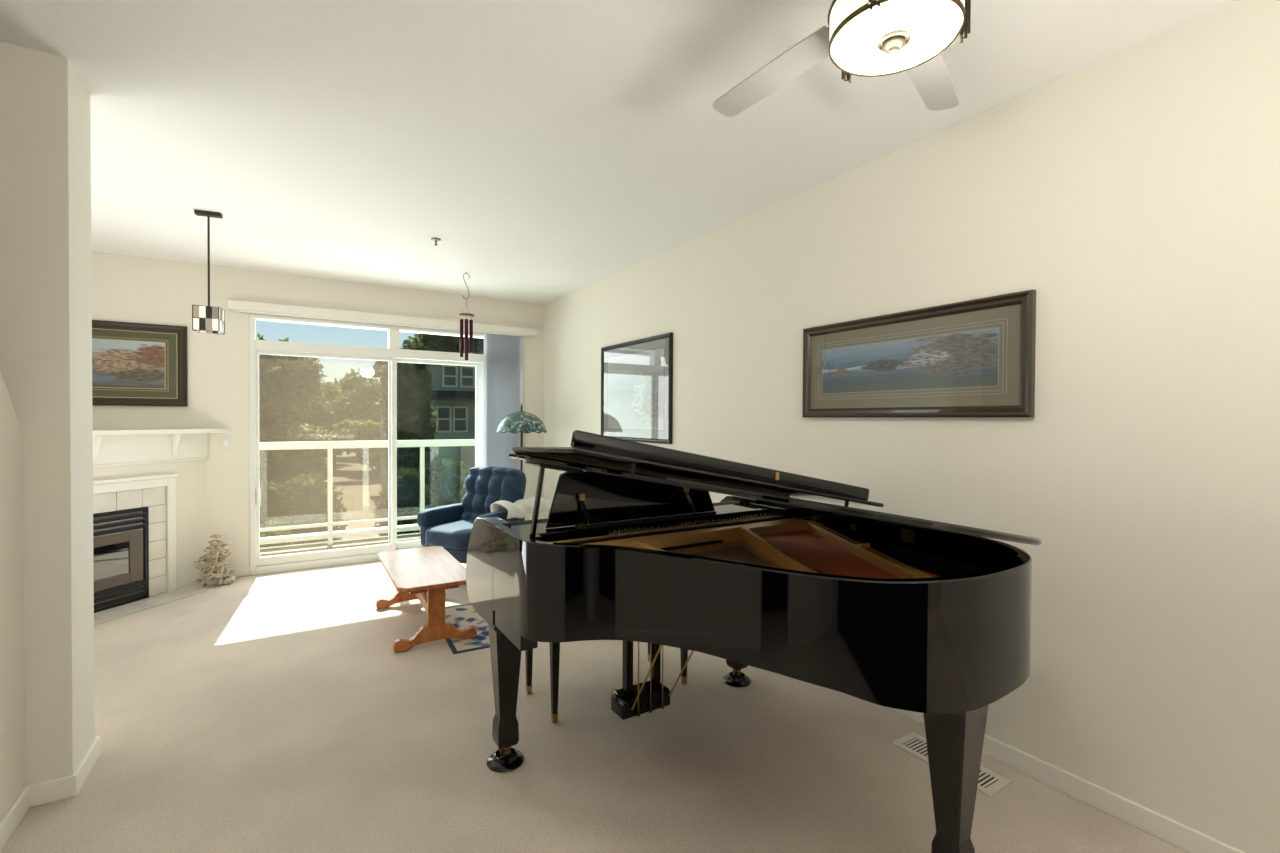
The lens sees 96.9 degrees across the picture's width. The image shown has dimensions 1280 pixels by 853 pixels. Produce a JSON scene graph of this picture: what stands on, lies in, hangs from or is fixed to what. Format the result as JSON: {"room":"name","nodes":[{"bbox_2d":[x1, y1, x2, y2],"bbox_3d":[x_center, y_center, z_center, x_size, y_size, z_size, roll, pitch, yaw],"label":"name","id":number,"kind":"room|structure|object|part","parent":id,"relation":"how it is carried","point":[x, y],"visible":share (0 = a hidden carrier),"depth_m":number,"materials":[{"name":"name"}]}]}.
{"room":"music room","nodes":[
{"label":"music room","id":0,"kind":"room"},
{"bbox_2d":[0,370,25,820],"bbox_3d":[-1.412,0.033,0.627,0.120,2.740,3.256,0,1,-32],"label":"wall","id":1,"kind":"structure","parent":0,"point":[12,654],"depth_m":1.95,"materials":[{"name":"beige paint"}]},
{"bbox_2d":[0,736,99,851],"bbox_3d":[-1.784,1.352,1.386,0.231,0.080,2.205,0,1,-32],"label":"baseboard","id":2,"kind":"structure","parent":1,"relation":"attached to","point":[61,788],"depth_m":2.08,"materials":[{"name":"white"}]},
{"bbox_2d":[0,41,94,785],"bbox_3d":[-2.737,0.011,1.887,1.284,2.740,0.285,0,1,-32],"label":"wall","id":3,"kind":"structure","parent":0,"point":[46,279],"depth_m":2.08,"materials":[{"name":"beige paint"}]},
{"bbox_2d":[93,460,206,588],"bbox_3d":[-3.987,0.707,3.980,1.371,1.285,1.370,0,1,-32],"label":"wall","id":4,"kind":"structure","parent":0,"point":[191,542],"depth_m":4.75,"materials":[{"name":"beige paint"}]},
{"bbox_2d":[91,251,543,578],"bbox_3d":[-3.116,-0.034,5.408,4.631,2.740,0.150,0,1,-32],"label":"wall","id":5,"kind":"structure","parent":0,"point":[125,288],"depth_m":5.00,"materials":[{"name":"beige paint"}]},
{"bbox_2d":[92,320,187,406],"bbox_3d":[-4.378,-0.509,4.509,1.220,0.680,0.028,0,1,-32],"label":"framed picture","id":6,"kind":"object","parent":5,"relation":"attached to","point":[134,364],"visible":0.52,"depth_m":4.67,"materials":[{"name":"black wood"}]},
{"bbox_2d":[92,339,164,387],"bbox_3d":[-4.379,-0.509,4.511,0.922,0.382,0.001,0,1,-32],"label":"print","id":7,"kind":"object","parent":6,"relation":"attached to","point":[115,363],"depth_m":4.63},
{"bbox_2d":[221,436,230,449],"bbox_3d":[-3.643,0.144,4.987,0.074,0.120,0.010,0,1,-32],"label":"light switch","id":8,"kind":"object","parent":5,"relation":"attached to","point":[225,440],"visible":1,"depth_m":4.99,"materials":[{"name":"white plastic"}]},
{"bbox_2d":[225,532,234,545],"bbox_3d":[-3.627,0.999,5.011,0.074,0.120,0.009,0,1,-32],"label":"wall outlet","id":9,"kind":"object","parent":5,"relation":"attached to","point":[229,537],"visible":0.88,"depth_m":5.01,"materials":[{"name":"white plastic"}]},
{"bbox_2d":[214,567,249,579],"bbox_3d":[-3.621,1.299,5.017,0.274,0.080,0.014,0,1,-32],"label":"baseboard","id":10,"kind":"structure","parent":5,"relation":"attached to","point":[243,571],"depth_m":5.05,"materials":[{"name":"white wood"}]},
{"bbox_2d":[255,350,394,565],"bbox_3d":[-2.972,0.287,5.420,1.173,1.960,0.114,0,1,-32],"label":"door","id":11,"kind":"structure","parent":5,"relation":"in","point":[335,553],"depth_m":5.41,"materials":[{"name":"white plastic"}]},
{"bbox_3d":[-3.440,0.639,5.106,0.031,0.160,0.068,0,1,-32],"label":"handle","id":12,"kind":"part","parent":11,"relation":"part of","materials":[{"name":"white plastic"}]},
{"bbox_2d":[249,314,483,574],"bbox_3d":[-2.448,0.162,5.808,2.554,2.345,0.142,0,1,-32],"label":"window frame","id":13,"kind":"structure","parent":5,"relation":"attached to","point":[393,351],"depth_m":5.33,"materials":[{"name":"white plastic"}]},
{"bbox_2d":[227,299,537,336],"bbox_3d":[-2.394,-1.061,5.709,2.860,0.095,0.074,0,1,-32],"label":"blind headrail","id":14,"kind":"object","parent":5,"relation":"attached to","point":[240,306],"visible":1,"depth_m":5.51,"materials":[{"name":"white plastic"}]},
{"bbox_2d":[388,358,482,549],"bbox_3d":[-2.154,0.284,6.030,0.960,1.960,0.040,0,1,-32],"label":"door","id":15,"kind":"structure","parent":5,"relation":"in","point":[478,366],"depth_m":5.88,"materials":[{"name":"white plastic"}]},
{"bbox_2d":[483,363,483,465],"bbox_3d":[-1.581,0.282,6.387,0.380,1.960,0.040,0,1,-32],"label":"door","id":16,"kind":"structure","parent":5,"relation":"in","point":[483,363],"depth_m":6.27,"materials":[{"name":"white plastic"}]},
{"bbox_2d":[484,334,522,469],"bbox_3d":[-1.509,0.139,6.264,0.451,2.290,0.032,0,1,-32],"label":"vertical blind","id":17,"kind":"object","parent":5,"relation":"attached to","point":[503,354],"visible":0.67,"depth_m":6.24,"materials":[{"name":"white fabric"}]},
{"bbox_2d":[260,533,420,556],"bbox_3d":[-2.845,1.445,6.463,5.200,0.160,1.298,0,1,-32],"label":"floor","id":18,"kind":"structure","parent":0,"point":[349,543],"depth_m":6.49,"materials":[{"name":"beige concrete"}]},
{"bbox_2d":[259,439,474,544],"bbox_3d":[-3.162,0.763,6.873,5.100,1.190,0.210,0,1,-32],"label":"balcony railing","id":19,"kind":"object","parent":18,"relation":"on","point":[330,445],"visible":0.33,"depth_m":6.58,"materials":[{"name":"white metal"}]},
{"bbox_3d":[-3.570,0.808,6.531,0.050,1.105,0.050,0,1,-32],"label":"post","id":20,"kind":"part","parent":19,"relation":"part of","materials":[{"name":"white metal"}]},
{"bbox_3d":[-3.126,1.127,6.818,5.100,0.035,0.050,0,1,-32],"label":"rail","id":21,"kind":"part","parent":19,"relation":"part of","materials":[{"name":"white metal"}]},
{"bbox_3d":[-3.122,0.212,6.807,5.100,0.085,0.070,0,1,-32],"label":"rail","id":22,"kind":"part","parent":19,"relation":"part of","materials":[{"name":"white metal"}]},
{"bbox_3d":[-2.715,0.806,7.064,0.050,1.105,0.050,0,1,-32],"label":"post","id":23,"kind":"part","parent":19,"relation":"part of","materials":[{"name":"white metal"}]},
{"bbox_2d":[0,560,1188,852],"bbox_3d":[-1.262,1.452,1.606,5.950,0.120,8.622,0,1,-32],"label":"floor","id":24,"kind":"structure","parent":0,"point":[278,712],"depth_m":2.39,"materials":[{"name":"carpet"}]},
{"bbox_2d":[94,586,212,624],"bbox_3d":[-3.820,1.346,3.947,0.250,0.010,1.560,0,1,13],"label":"hearth","id":25,"kind":"object","parent":24,"relation":"on","point":[103,616],"visible":0.63,"depth_m":4.28,"materials":[{"name":"beige tile"}]},
{"bbox_2d":[93,428,230,612],"bbox_3d":[-4.383,0.685,4.074,1.065,1.322,2.182,0,1,13],"label":"fireplace","id":26,"kind":"object","parent":24,"relation":"on","point":[134,518],"visible":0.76,"depth_m":4.36,"materials":[{"name":"beige tile"}]},
{"bbox_3d":[-3.965,0.995,3.978,0.008,0.246,0.687,0,1,13],"label":"firebox glass","id":27,"kind":"part","parent":26,"relation":"part of","materials":[{"name":"black"}]},
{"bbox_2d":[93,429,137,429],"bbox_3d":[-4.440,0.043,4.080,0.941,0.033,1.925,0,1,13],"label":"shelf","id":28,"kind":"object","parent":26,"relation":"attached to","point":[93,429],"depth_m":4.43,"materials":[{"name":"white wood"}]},
{"bbox_3d":[-3.966,1.000,3.978,0.026,0.390,0.871,0,1,13],"label":"firebox door","id":29,"kind":"part","parent":26,"relation":"part of","materials":[{"name":"brown"}]},
{"bbox_3d":[-3.973,0.992,3.980,0.028,0.715,0.961,0,1,13],"label":"firebox frame","id":30,"kind":"part","parent":26,"relation":"part of","materials":[{"name":"black metal"}]},
{"bbox_3d":[-3.965,0.871,3.978,0.044,0.958,1.407,0,1,13],"label":"surround moulding","id":31,"kind":"part","parent":26,"relation":"part of","materials":[{"name":"white"}]},
{"bbox_2d":[194,534,235,586],"bbox_3d":[-3.588,1.124,4.785,0.271,0.437,0.166,0,1,-16],"label":"sculpture","id":32,"kind":"object","parent":24,"relation":"on","point":[213,563],"visible":1,"depth_m":4.76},
{"bbox_2d":[445,604,489,653],"bbox_3d":[-1.076,1.362,3.946,0.600,0.006,0.900,0,1,-29],"label":"area rug","id":33,"kind":"object","parent":24,"relation":"on","point":[461,617],"visible":0.26,"depth_m":3.85,"materials":[{"name":"fabric"}]},
{"bbox_2d":[376,546,476,652],"bbox_3d":[-1.511,1.156,3.943,0.500,0.400,1.100,0,1,-31],"label":"coffee table","id":34,"kind":"object","parent":33,"relation":"on","point":[424,574],"visible":0.94,"depth_m":3.63,"materials":[{"name":"brown wood"}]},
{"bbox_3d":[-1.277,1.130,3.552,0.104,0.285,0.036,0,1,-31],"label":"leg","id":35,"kind":"part","parent":34,"relation":"part of","materials":[{"name":"brown wood"}]},
{"bbox_2d":[417,466,525,563],"bbox_3d":[-1.482,0.865,5.100,0.750,0.967,0.780,1,1,26],"label":"armchair","id":36,"kind":"object","parent":24,"relation":"on","point":[449,527],"visible":0.49,"depth_m":5.15,"materials":[{"name":"blue fabric"}]},
{"bbox_3d":[-1.783,0.946,5.215,0.085,0.260,0.560,1,1,26],"label":"arm panel","id":37,"kind":"part","parent":36,"relation":"part of","materials":[{"name":"blue fabric"}]},
{"bbox_3d":[-1.787,0.811,5.204,0.110,0.160,0.600,1,1,26],"label":"armrest","id":38,"kind":"part","parent":36,"relation":"part of","materials":[{"name":"blue fabric"}]},
{"bbox_2d":[425,520,473,549],"bbox_3d":[-1.518,0.949,5.029,0.560,0.170,0.620,1,1,26],"label":"seat cushion","id":39,"kind":"object","parent":36,"relation":"on","point":[448,534],"depth_m":4.79,"materials":[{"name":"blue fabric"}]},
{"bbox_3d":[-1.386,0.688,5.293,0.617,0.618,0.346,1,1,26],"label":"backrest","id":40,"kind":"part","parent":36,"relation":"part of","materials":[{"name":"blue fabric"}]},
{"bbox_3d":[-1.212,0.817,4.923,0.110,0.160,0.600,1,1,26],"label":"armrest","id":41,"kind":"part","parent":36,"relation":"part of","materials":[{"name":"blue fabric"}]},
{"bbox_2d":[490,497,551,518],"bbox_3d":[-1.058,0.722,5.120,0.261,0.161,0.574,1,1,36],"label":"blanket","id":42,"kind":"object","parent":36,"relation":"on","point":[518,509],"visible":0.85,"depth_m":5.02,"materials":[{"name":"white fabric"}]},
{"bbox_2d":[487,747,523,772],"bbox_3d":[-0.556,1.369,2.345,0.152,0.036,0.152,0,1,-32],"label":"cup","id":43,"kind":"object","parent":24,"relation":"on","point":[508,760],"depth_m":2.31,"materials":[{"name":"black paint"}]},
{"bbox_2d":[496,403,546,470],"bbox_3d":[-1.227,0.550,5.866,0.516,1.580,0.516,0,1,-32],"label":"floor lamp","id":44,"kind":"object","parent":24,"relation":"on","point":[521,421],"visible":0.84,"depth_m":5.69,"materials":[{"name":"teal glass"}]},
{"bbox_3d":[-1.224,-0.042,5.859,0.510,0.221,0.510,0,1,-32],"label":"lamp shade","id":45,"kind":"part","parent":44,"relation":"part of","materials":[{"name":"green glass"}]},
{"bbox_2d":[525,642,687,723],"bbox_3d":[-0.168,1.138,2.988,0.860,0.485,0.400,0,1,-32],"label":"piano bench","id":46,"kind":"object","parent":24,"relation":"on","point":[554,647],"visible":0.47,"depth_m":2.65,"materials":[{"name":"black paint"}]},
{"bbox_3d":[-0.574,1.159,2.930,0.040,0.360,0.040,0,1,-32],"label":"leg","id":47,"kind":"part","parent":46,"relation":"part of","materials":[{"name":"black paint"}]},
{"bbox_3d":[-0.399,1.163,2.650,0.040,0.360,0.040,0,1,-32],"label":"leg","id":48,"kind":"part","parent":46,"relation":"part of","materials":[{"name":"black paint"}]},
{"bbox_3d":[0.237,1.162,3.047,0.040,0.360,0.040,0,1,-32],"label":"leg","id":49,"kind":"part","parent":46,"relation":"part of","materials":[{"name":"black paint"}]},
{"bbox_2d":[723,671,750,686],"bbox_3d":[0.527,1.365,3.080,0.152,0.036,0.152,0,1,-32],"label":"cup","id":50,"kind":"object","parent":24,"relation":"on","point":[734,679],"depth_m":3.04,"materials":[{"name":"black paint"}]},
{"bbox_2d":[466,430,1041,852],"bbox_3d":[0.321,0.699,2.199,1.489,1.386,1.825,0,1,-32],"label":"grand piano","id":51,"kind":"object","parent":24,"relation":"on","point":[930,618],"visible":1,"depth_m":1.82,"materials":[{"name":"black paint"}]},
{"bbox_3d":[-0.655,0.593,2.429,0.075,0.417,0.400,0,1,-32],"label":"arm","id":52,"kind":"part","parent":51,"relation":"part of","materials":[{"name":"black paint"}]},
{"bbox_3d":[-0.555,1.048,2.341,0.139,0.522,0.139,0,1,-32],"label":"leg","id":53,"kind":"part","parent":51,"relation":"part of","materials":[{"name":"black paint"}]},
{"bbox_3d":[-0.470,0.758,2.134,0.065,0.062,0.300,0,1,-32],"label":"leg plate","id":54,"kind":"part","parent":51,"relation":"part of","materials":[{"name":"black paint"}]},
{"bbox_3d":[-0.055,0.999,2.573,0.036,0.425,0.040,0,1,-32],"label":"lyre post","id":55,"kind":"part","parent":51,"relation":"part of","materials":[{"name":"black paint"}]},
{"bbox_3d":[-0.006,1.029,2.529,0.005,0.485,0.005,1,1,36],"label":"pedal rod","id":56,"kind":"part","parent":51,"relation":"part of","materials":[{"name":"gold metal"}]},
{"bbox_2d":[511,502,770,537],"bbox_3d":[0.054,0.421,2.609,1.394,0.020,0.240,0,1,-32],"label":"shelf","id":57,"kind":"object","parent":51,"relation":"attached to","point":[720,509],"depth_m":2.47,"materials":[{"name":"black paint"}]},
{"bbox_3d":[0.049,1.029,2.563,0.005,0.485,0.005,0,1,-9],"label":"pedal rod","id":58,"kind":"part","parent":51,"relation":"part of","materials":[{"name":"gold metal"}]},
{"bbox_3d":[0.072,0.998,2.653,0.036,0.425,0.040,0,1,-32],"label":"lyre post","id":59,"kind":"part","parent":51,"relation":"part of","materials":[{"name":"black paint"}]},
{"bbox_3d":[0.104,1.029,2.598,0.005,0.485,0.005,1,1,36],"label":"pedal rod","id":60,"kind":"part","parent":51,"relation":"part of","materials":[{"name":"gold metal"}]},
{"bbox_3d":[0.165,0.445,2.431,1.350,0.008,0.030,0,1,-32],"label":"damper rail","id":61,"kind":"part","parent":51,"relation":"part of","materials":[{"name":"black wood"}]},
{"bbox_3d":[0.431,0.490,2.007,1.383,0.069,1.173,0,1,-32],"label":"plate","id":62,"kind":"part","parent":51,"relation":"part of","materials":[{"name":"gold metal"}]},
{"bbox_3d":[0.285,0.209,2.237,1.454,0.308,0.510,0,1,-32],"label":"lid","id":63,"kind":"part","parent":51,"relation":"part of","materials":[{"name":"black paint"}]},
{"bbox_3d":[0.529,1.044,3.076,0.139,0.522,0.139,0,1,-32],"label":"leg","id":64,"kind":"part","parent":51,"relation":"part of","materials":[{"name":"black paint"}]},
{"bbox_3d":[0.529,0.590,3.167,0.075,0.417,0.400,0,1,-32],"label":"arm","id":65,"kind":"part","parent":51,"relation":"part of","materials":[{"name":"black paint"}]},
{"bbox_3d":[0.476,0.251,1.953,1.484,0.298,1.255,0,1,-32],"label":"lid","id":66,"kind":"part","parent":51,"relation":"part of","materials":[{"name":"black paint"}]},
{"bbox_3d":[0.941,0.447,2.502,0.006,0.030,0.030,0,1,-32],"label":"rim plate","id":67,"kind":"part","parent":51,"relation":"part of","materials":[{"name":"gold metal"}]},
{"bbox_3d":[1.079,0.440,2.281,0.006,0.050,0.055,0,1,-32],"label":"rim plate","id":68,"kind":"part","parent":51,"relation":"part of","materials":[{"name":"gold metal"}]},
{"bbox_3d":[0.925,1.030,1.670,0.159,0.587,0.159,0,1,-32],"label":"leg","id":69,"kind":"part","parent":51,"relation":"part of","materials":[{"name":"black paint"}]},
{"bbox_2d":[892,732,1010,795],"bbox_3d":[1.280,1.392,2.357,0.160,0.007,0.410,0,1,-32],"label":"floor vent","id":70,"kind":"object","parent":24,"relation":"in","point":[989,782],"visible":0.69,"depth_m":2.36,"materials":[{"name":"beige metal"}]},
{"bbox_2d":[0,0,1236,304],"bbox_3d":[-1.248,-1.408,1.571,5.950,0.120,8.622,0,1,-32],"label":"ceiling","id":71,"kind":"structure","parent":0,"point":[552,150],"depth_m":2.46,"materials":[{"name":"white paint"}]},
{"bbox_2d":[192,209,224,334],"bbox_3d":[-2.781,-0.994,3.655,0.141,0.773,0.142,0,1,-24],"label":"pendant lamp","id":72,"kind":"object","parent":71,"relation":"hanging from","point":[205,319],"visible":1,"depth_m":3.62,"materials":[{"name":"black metal"}]},
{"bbox_3d":[-2.780,-1.059,3.654,0.011,0.597,0.012,0,1,-24],"label":"rod","id":73,"kind":"part","parent":72,"relation":"part of","materials":[{"name":"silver metal"}]},
{"bbox_3d":[-2.782,-0.688,3.659,0.136,0.151,0.136,0,1,-24],"label":"lamp shade","id":74,"kind":"part","parent":72,"relation":"part of","materials":[{"name":"multicoloured glass"}]},
{"bbox_2d":[431,238,440,245],"bbox_3d":[-1.503,-1.355,4.174,0.068,0.050,0.068,0,1,-32],"label":"sprinkler","id":75,"kind":"object","parent":71,"relation":"attached to","point":[432,239],"visible":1,"depth_m":4.17,"materials":[{"name":"grey metal"}]},
{"bbox_2d":[463,273,469,298],"bbox_3d":[-1.575,-1.272,5.138,0.062,0.241,0.023,0,1,-32],"label":"ceiling hook","id":76,"kind":"object","parent":71,"relation":"hanging from","point":[464,273],"visible":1,"depth_m":5.14,"materials":[{"name":"grey metal"}]},
{"bbox_2d":[459,298,473,360],"bbox_3d":[-1.576,-0.878,5.144,0.132,0.566,0.132,0,1,-32],"label":"wind chime","id":77,"kind":"object","parent":76,"relation":"hanging from","point":[465,315],"visible":1,"depth_m":5.10,"materials":[{"name":"red metal"}]},
{"bbox_2d":[713,0,970,116],"bbox_3d":[0.592,-1.125,1.421,1.217,0.421,1.172,0,1,-32],"label":"ceiling fan","id":78,"kind":"object","parent":71,"relation":"hanging from","point":[864,38],"visible":1,"depth_m":1.44,"materials":[{"name":"white"}]},
{"bbox_3d":[0.397,-1.056,1.718,0.099,0.021,0.464,0,1,-34],"label":"blade","id":79,"kind":"part","parent":78,"relation":"part of","materials":[{"name":"grey wood"}]},
{"bbox_3d":[0.621,-0.990,1.385,0.300,0.072,0.300,0,1,-32],"label":"lamp shade","id":80,"kind":"part","parent":78,"relation":"part of","materials":[{"name":"white glass"}]},
{"bbox_2d":[831,0,962,74],"bbox_3d":[0.621,-0.954,1.386,0.294,0.017,0.294,0,1,-32],"label":"diffuser","id":81,"kind":"object","parent":78,"relation":"attached to","point":[927,28],"depth_m":1.36,"materials":[{"name":"white glass"}]},
{"bbox_3d":[0.869,-1.054,1.701,0.099,0.021,0.464,1,1,38],"label":"blade","id":82,"kind":"part","parent":78,"relation":"part of","materials":[{"name":"grey"}]},
{"bbox_2d":[544,0,1279,852],"bbox_3d":[1.146,0.016,3.079,0.140,2.740,8.612,0,1,-32],"label":"wall","id":83,"kind":"structure","parent":0,"point":[1136,189],"depth_m":2.10,"materials":[{"name":"beige paint"}]},
{"bbox_2d":[601,332,672,443],"bbox_3d":[-0.058,-0.302,4.852,0.028,0.860,1.135,0,1,-32],"label":"mirror","id":84,"kind":"object","parent":83,"relation":"attached to","point":[636,375],"visible":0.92,"depth_m":4.77,"materials":[{"name":"grey"}]},
{"bbox_2d":[607,348,663,429],"bbox_3d":[-0.057,-0.302,4.853,0.001,0.652,0.927,0,1,-32],"label":"print","id":85,"kind":"object","parent":84,"relation":"attached to","point":[635,381],"depth_m":4.81},
{"bbox_2d":[802,290,1035,416],"bbox_3d":[1.249,-0.297,2.747,0.035,0.505,1.175,0,1,-32],"label":"framed picture","id":86,"kind":"object","parent":83,"relation":"attached to","point":[976,357],"visible":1,"depth_m":2.61,"materials":[{"name":"multicoloured paper"}]},
{"bbox_2d":[823,328,997,393],"bbox_3d":[1.251,-0.297,2.748,0.001,0.241,0.911,0,1,-32],"label":"print","id":87,"kind":"object","parent":86,"relation":"attached to","point":[963,359],"depth_m":2.67},
{"bbox_2d":[888,707,1244,852],"bbox_3d":[1.087,1.346,3.033,0.014,0.080,8.362,0,1,-32],"label":"baseboard","id":88,"kind":"structure","parent":83,"relation":"attached to","point":[1188,839],"depth_m":2.06,"materials":[{"name":"white wood"}]},
{"label":"outside","id":89,"kind":"structure","parent":0,"visible":0},
{"bbox_2d":[275,451,386,539],"bbox_3d":[-15.077,2.553,31.298,8.996,0.020,51.287,0,1,-30],"label":"driveway","id":90,"kind":"structure","parent":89,"point":[361,486],"depth_m":24.17,"materials":[{"name":"grey concrete"}]},
{"bbox_2d":[257,332,327,480],"bbox_3d":[-14.902,-0.637,22.292,4.708,6.628,3.517,0,1,-32],"label":"broadleaf tree","id":91,"kind":"object","parent":90,"relation":"on","point":[286,383],"visible":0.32,"depth_m":22.14,"materials":[{"name":"green plant"}]},
{"bbox_2d":[259,423,332,486],"bbox_3d":[-12.703,1.059,20.164,2.565,2.401,3.028,0,1,11],"label":"shrub","id":92,"kind":"object","parent":90,"relation":"on","point":[278,466],"visible":0.73,"depth_m":19.92,"materials":[{"name":"green plant"}]},
{"bbox_2d":[303,390,353,469],"bbox_3d":[-17.692,0.172,32.469,3.930,4.740,5.232,1,1,40],"label":"broadleaf tree","id":93,"kind":"object","parent":90,"relation":"on","point":[325,413],"visible":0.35,"depth_m":31.57,"materials":[{"name":"green plant"}]},
{"bbox_2d":[320,381,341,459],"bbox_3d":[-21.543,-0.320,37.304,4.849,5.566,5.405,0,1,-32],"label":"broadleaf tree","id":94,"kind":"object","parent":90,"relation":"on","point":[331,390],"visible":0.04,"depth_m":36.69,"materials":[{"name":"green plant"}]},
{"bbox_2d":[327,419,379,456],"bbox_3d":[-13.723,0.553,28.161,3.334,1.930,1.735,0,1,-32],"label":"shrub","id":95,"kind":"object","parent":90,"relation":"on","point":[347,430],"visible":0.68,"depth_m":27.71,"materials":[{"name":"green plant"}]},
{"bbox_2d":[331,368,378,456],"bbox_3d":[-22.149,-1.045,44.199,4.447,6.840,4.847,0,1,-32],"label":"broadleaf tree","id":96,"kind":"object","parent":90,"relation":"on","point":[348,382],"visible":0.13,"depth_m":43.10,"materials":[{"name":"green plant"}]},
{"bbox_2d":[378,334,438,488],"bbox_3d":[-6.516,0.053,16.065,1.620,5.483,1.542,1,1,29],"label":"broadleaf tree","id":97,"kind":"object","parent":90,"relation":"on","point":[415,421],"visible":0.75,"depth_m":15.62,"materials":[{"name":"green plant"}]},
{"bbox_2d":[428,457,469,506],"bbox_3d":[-5.272,1.801,15.024,1.875,2.005,1.498,0,1,-32],"label":"shrub","id":98,"kind":"object","parent":90,"relation":"on","point":[449,478],"visible":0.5,"depth_m":14.74,"materials":[{"name":"green plant"}]},
{"bbox_2d":[453,481,465,503],"bbox_3d":[-3.395,1.809,12.560,1.479,2.028,1.796,0,1,-32],"label":"shrub","id":99,"kind":"object","parent":90,"relation":"on","point":[459,495],"visible":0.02,"depth_m":12.60,"materials":[{"name":"green plant"}]},
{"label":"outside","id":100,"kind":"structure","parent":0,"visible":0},
{"bbox_3d":[-31.137,2.357,49.980,120.000,0.200,102.300,0,1,-32],"label":"lawn","id":101,"kind":"structure","parent":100,"visible":0},
{"bbox_2d":[260,518,294,547],"bbox_3d":[-6.419,2.330,9.583,1.246,1.502,0.979,1,1,42],"label":"shrub","id":102,"kind":"object","parent":101,"relation":"on","point":[278,523],"visible":0.04,"depth_m":9.48,"materials":[{"name":"green plant"}]},
{"bbox_2d":[272,398,326,456],"bbox_3d":[-17.624,-0.167,27.709,4.154,5.752,5.092,0,1,-32],"label":"broadleaf tree","id":103,"kind":"object","parent":101,"relation":"on","point":[300,421],"visible":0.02,"depth_m":27.18,"materials":[{"name":"green plant"}]},
{"bbox_2d":[259,471,349,543],"bbox_3d":[-7.032,1.941,11.503,2.003,2.100,1.856,0,1,-32],"label":"shrub","id":104,"kind":"object","parent":101,"relation":"on","point":[306,501],"visible":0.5,"depth_m":11.05,"materials":[{"name":"green plant"}]},
{"bbox_2d":[347,378,379,471],"bbox_3d":[-14.664,0.048,32.232,3.971,5.667,4.350,0,1,-1],"label":"broadleaf tree","id":105,"kind":"object","parent":101,"relation":"on","point":[364,398],"visible":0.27,"depth_m":31.31,"materials":[{"name":"green plant"}]},
{"bbox_2d":[372,466,438,535],"bbox_3d":[-4.621,1.885,11.310,1.227,2.192,1.374,0,1,-32],"label":"shrub","id":106,"kind":"object","parent":101,"relation":"on","point":[408,486],"visible":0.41,"depth_m":11.15,"materials":[{"name":"green plant"}]},
{"bbox_2d":[367,361,474,493],"bbox_3d":[-5.927,-0.033,24.351,9.505,5.450,9.600,0,1,-32],"label":"house","id":107,"kind":"structure","parent":101,"relation":"on","point":[453,391],"depth_m":19.53,"materials":[{"name":"grey"}]},
{"bbox_3d":[-6.703,-0.251,19.351,0.380,0.780,0.020,0,1,-32],"label":"pane","id":108,"kind":"part","parent":107,"relation":"part of","materials":[{"name":"grey glass"}]},
{"bbox_3d":[-6.526,-1.726,19.439,0.380,0.630,0.020,0,1,-32],"label":"pane","id":109,"kind":"part","parent":107,"relation":"part of","materials":[{"name":"grey glass"}]},
{"bbox_3d":[-6.236,-0.252,19.642,0.380,0.780,0.020,0,1,-32],"label":"pane","id":110,"kind":"part","parent":107,"relation":"part of","materials":[{"name":"grey glass"}]},
{"bbox_3d":[-6.017,-1.727,19.756,0.380,0.630,0.020,0,1,-32],"label":"pane","id":111,"kind":"part","parent":107,"relation":"part of","materials":[{"name":"grey glass"}]},
{"bbox_2d":[410,333,483,353],"bbox_3d":[-10.929,-2.409,33.570,5.475,9.932,2.905,0,1,-32],"label":"broadleaf tree","id":112,"kind":"object","parent":101,"relation":"on","point":[440,343],"visible":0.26,"depth_m":32.59,"materials":[{"name":"green plant"}]}
]}

